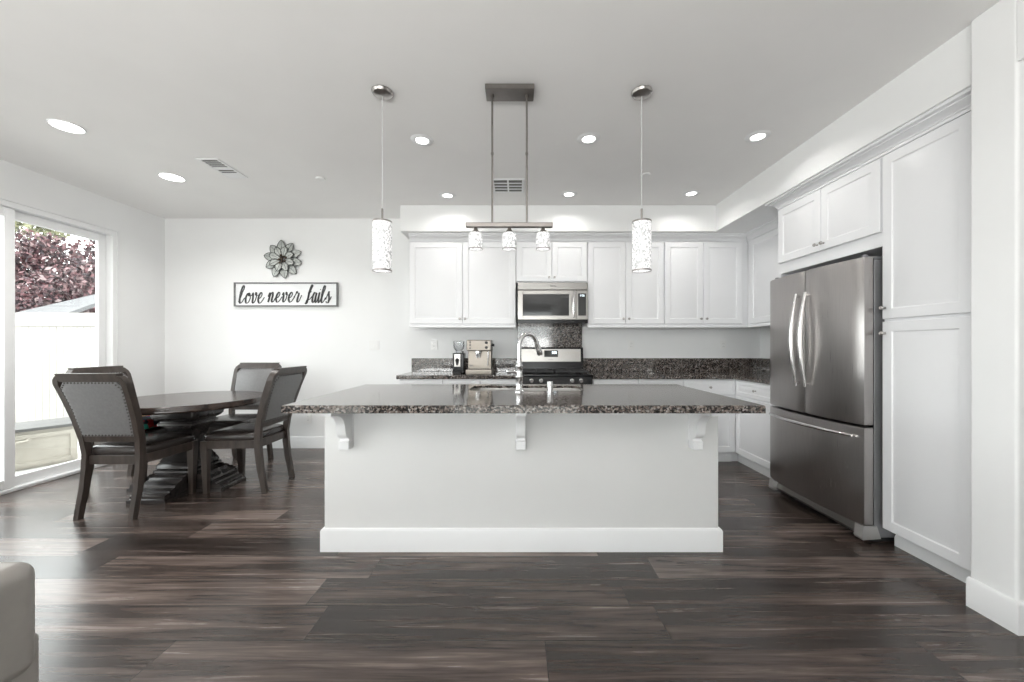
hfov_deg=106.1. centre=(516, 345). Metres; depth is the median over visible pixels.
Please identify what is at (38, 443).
storage box
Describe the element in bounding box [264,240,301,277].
flower
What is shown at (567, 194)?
recessed light
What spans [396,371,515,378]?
countertop
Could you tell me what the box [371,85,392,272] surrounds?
pendant lamp
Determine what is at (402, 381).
base cabinet
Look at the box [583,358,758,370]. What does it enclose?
backsplash
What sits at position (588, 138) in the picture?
recessed light
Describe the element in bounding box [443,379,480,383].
base cabinet
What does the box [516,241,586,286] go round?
upper cabinet
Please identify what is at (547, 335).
backsplash
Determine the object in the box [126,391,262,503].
dining table
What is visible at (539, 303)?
microwave
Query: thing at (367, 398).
island countertop
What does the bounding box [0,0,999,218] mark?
ceiling
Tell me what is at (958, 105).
trim
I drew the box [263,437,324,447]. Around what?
baseboard
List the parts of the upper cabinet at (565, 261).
door, door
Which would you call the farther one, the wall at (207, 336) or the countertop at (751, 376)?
the wall at (207, 336)
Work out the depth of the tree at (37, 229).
24.82 m
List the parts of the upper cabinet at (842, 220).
door, door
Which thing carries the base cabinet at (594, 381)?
on the floor
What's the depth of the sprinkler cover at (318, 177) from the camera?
3.48 m
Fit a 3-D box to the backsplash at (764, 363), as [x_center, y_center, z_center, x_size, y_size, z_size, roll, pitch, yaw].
[2.886,0.223,3.937,0.024,0.156,1.303,0,0,0]
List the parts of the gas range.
backguard panel, knob panel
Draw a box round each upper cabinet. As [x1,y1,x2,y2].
[409,241,515,327]
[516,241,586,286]
[582,241,663,327]
[663,241,747,327]
[747,228,779,327]
[778,157,882,273]
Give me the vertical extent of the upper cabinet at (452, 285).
0.958 m
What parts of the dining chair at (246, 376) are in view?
seat frame, seat, leg, rail, nailhead trim, backrest, rail, leg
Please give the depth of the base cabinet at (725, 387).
3.96 m
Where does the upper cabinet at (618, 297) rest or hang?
attached to the wall at (207, 336)
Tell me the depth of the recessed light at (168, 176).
3.46 m
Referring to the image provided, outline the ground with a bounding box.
[15,442,80,474]
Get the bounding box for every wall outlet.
[305,414,310,423]
[431,340,436,349]
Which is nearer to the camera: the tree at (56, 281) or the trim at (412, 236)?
the trim at (412, 236)
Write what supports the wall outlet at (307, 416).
attached to the wall at (207, 336)
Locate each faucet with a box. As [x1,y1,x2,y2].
[506,332,542,391]
[514,360,523,391]
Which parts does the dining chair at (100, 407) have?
leg, rail, nailhead trim, backrest, rail, leg, seat frame, seat, leg, leg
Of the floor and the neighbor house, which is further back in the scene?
the neighbor house
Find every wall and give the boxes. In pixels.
[0,159,164,396]
[165,219,759,436]
[760,0,1023,600]
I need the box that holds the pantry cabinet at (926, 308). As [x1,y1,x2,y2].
[879,111,970,582]
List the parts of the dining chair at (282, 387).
leg, leg, seat, seat frame, leg, rail, backrest, nailhead trim, rail, leg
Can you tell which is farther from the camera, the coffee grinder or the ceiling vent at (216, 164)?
the coffee grinder
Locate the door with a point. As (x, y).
(105, 240)
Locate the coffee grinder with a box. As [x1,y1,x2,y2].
[453,341,465,373]
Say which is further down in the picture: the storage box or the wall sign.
the storage box
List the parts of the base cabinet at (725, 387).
drawer, door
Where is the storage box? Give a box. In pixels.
[15,417,77,470]
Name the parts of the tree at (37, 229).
crown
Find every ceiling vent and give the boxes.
[195,158,247,177]
[493,179,523,192]
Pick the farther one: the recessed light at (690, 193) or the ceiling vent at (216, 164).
the recessed light at (690, 193)
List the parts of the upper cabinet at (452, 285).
door, light rail, door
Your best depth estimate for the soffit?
3.48 m
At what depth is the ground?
4.07 m
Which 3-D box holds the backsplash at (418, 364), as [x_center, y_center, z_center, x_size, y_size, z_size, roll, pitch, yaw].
[-0.623,0.223,4.576,1.254,0.156,0.024,0,0,0]
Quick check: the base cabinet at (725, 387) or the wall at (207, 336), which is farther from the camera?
the wall at (207, 336)
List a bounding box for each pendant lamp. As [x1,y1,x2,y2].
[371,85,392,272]
[631,85,652,272]
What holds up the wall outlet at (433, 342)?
attached to the wall at (207, 336)
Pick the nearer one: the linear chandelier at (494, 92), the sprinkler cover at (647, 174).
the linear chandelier at (494, 92)
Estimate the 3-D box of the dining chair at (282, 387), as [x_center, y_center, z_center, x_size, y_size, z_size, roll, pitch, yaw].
[-2.277,0.700,3.385,0.637,1.030,0.496,0,0,0]
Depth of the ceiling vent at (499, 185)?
3.64 m
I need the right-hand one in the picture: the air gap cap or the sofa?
the air gap cap
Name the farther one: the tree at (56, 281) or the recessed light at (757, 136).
the tree at (56, 281)
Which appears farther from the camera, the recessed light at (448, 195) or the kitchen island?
the recessed light at (448, 195)
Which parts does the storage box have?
handle, lid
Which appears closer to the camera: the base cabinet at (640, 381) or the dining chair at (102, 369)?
the dining chair at (102, 369)
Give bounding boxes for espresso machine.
[466,340,493,374]
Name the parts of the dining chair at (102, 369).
leg, rail, leg, seat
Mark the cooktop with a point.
(525, 374)
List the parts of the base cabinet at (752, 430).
drawer, door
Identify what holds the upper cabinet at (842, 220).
attached to the wall at (997, 34)
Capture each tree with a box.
[15,221,69,279]
[15,227,94,312]
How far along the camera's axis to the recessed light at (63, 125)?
2.66 m
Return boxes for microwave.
[518,282,587,324]
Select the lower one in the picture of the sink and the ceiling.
the sink
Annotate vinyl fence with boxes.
[15,313,94,422]
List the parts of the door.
panel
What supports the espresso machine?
on the countertop at (414, 374)
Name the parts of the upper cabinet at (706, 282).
door, light rail, door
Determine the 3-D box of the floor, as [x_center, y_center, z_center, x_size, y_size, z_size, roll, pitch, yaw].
[-0.325,1.275,1.270,8.050,0.120,6.940,0,0,0]
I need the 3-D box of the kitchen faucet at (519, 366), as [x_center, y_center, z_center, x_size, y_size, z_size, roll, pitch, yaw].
[0.057,0.103,2.561,0.286,0.396,0.081,0,0,-28]
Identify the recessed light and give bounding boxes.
[46,118,86,133]
[158,172,185,181]
[410,134,433,145]
[439,192,455,198]
[561,191,576,197]
[577,132,599,144]
[682,190,700,196]
[744,130,771,142]
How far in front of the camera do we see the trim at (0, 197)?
4.04 m
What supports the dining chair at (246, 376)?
on the floor
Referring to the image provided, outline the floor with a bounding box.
[0,448,1023,681]
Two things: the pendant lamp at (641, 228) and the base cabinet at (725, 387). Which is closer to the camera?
the pendant lamp at (641, 228)
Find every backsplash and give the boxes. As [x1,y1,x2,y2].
[412,358,516,370]
[518,325,581,346]
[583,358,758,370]
[759,358,769,371]
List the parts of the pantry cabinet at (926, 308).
door, door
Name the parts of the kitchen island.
island baseboard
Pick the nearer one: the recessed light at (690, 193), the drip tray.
the recessed light at (690, 193)
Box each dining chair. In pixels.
[52,373,197,519]
[66,366,167,475]
[200,366,306,493]
[207,363,281,471]
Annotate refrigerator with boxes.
[769,254,895,540]
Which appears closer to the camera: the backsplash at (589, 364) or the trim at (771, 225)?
the trim at (771, 225)
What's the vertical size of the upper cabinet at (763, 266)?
0.958 m
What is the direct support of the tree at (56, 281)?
on the ground
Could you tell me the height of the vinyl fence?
1.820 m
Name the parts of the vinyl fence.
rail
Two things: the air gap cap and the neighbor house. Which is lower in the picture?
the air gap cap
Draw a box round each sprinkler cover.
[316,176,325,180]
[642,172,650,176]
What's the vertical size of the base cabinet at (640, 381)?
0.873 m
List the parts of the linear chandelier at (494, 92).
lamp shade, rod, lamp shade, rod, lamp shade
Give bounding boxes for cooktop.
[523,372,592,376]
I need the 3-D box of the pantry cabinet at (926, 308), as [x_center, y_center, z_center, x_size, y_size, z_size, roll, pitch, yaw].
[2.542,0.028,2.084,0.713,2.375,0.522,0,0,0]
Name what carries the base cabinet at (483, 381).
on the floor
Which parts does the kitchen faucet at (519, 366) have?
lever handle, spout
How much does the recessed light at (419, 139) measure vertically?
0.008 m
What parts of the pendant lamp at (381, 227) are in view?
lamp shade, cord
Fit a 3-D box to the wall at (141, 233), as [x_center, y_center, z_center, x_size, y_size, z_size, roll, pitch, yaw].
[-4.275,-0.152,1.195,0.150,2.735,6.790,0,0,0]
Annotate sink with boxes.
[472,388,580,390]
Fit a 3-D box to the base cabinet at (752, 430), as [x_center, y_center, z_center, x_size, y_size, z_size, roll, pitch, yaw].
[2.555,0.778,3.680,0.685,0.873,0.790,0,0,0]
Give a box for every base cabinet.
[400,379,442,383]
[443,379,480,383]
[481,379,515,383]
[592,379,637,383]
[638,379,682,385]
[683,379,734,461]
[731,379,774,477]
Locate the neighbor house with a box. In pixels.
[15,294,94,312]
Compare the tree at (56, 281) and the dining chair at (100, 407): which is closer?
the dining chair at (100, 407)
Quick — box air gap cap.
[546,381,553,391]
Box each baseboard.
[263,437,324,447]
[966,576,1023,635]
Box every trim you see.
[0,197,118,365]
[408,233,746,240]
[746,217,777,240]
[765,87,970,209]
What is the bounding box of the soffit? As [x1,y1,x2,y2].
[400,25,970,241]
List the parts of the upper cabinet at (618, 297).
door, light rail, door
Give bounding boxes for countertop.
[281,384,765,412]
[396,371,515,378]
[589,371,769,384]
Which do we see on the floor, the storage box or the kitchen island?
the kitchen island
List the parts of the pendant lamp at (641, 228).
lamp shade, cord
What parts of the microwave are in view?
door, handle, control panel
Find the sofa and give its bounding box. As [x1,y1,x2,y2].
[0,562,38,681]
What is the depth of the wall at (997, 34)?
1.70 m
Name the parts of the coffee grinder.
plate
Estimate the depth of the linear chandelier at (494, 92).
2.27 m
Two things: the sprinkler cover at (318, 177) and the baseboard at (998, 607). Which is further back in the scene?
the sprinkler cover at (318, 177)
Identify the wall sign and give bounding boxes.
[234,282,338,306]
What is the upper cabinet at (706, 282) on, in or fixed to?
attached to the wall at (207, 336)
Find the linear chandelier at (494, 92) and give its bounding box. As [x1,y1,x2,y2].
[466,84,552,250]
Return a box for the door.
[0,199,116,494]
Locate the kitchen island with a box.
[320,413,722,551]
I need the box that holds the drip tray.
[466,368,493,374]
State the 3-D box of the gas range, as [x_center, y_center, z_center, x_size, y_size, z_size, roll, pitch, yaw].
[0.390,0.605,4.204,0.762,1.180,0.672,0,0,0]
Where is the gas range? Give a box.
[521,347,592,383]
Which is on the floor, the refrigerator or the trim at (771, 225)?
the refrigerator
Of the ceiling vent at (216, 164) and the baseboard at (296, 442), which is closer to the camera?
the ceiling vent at (216, 164)

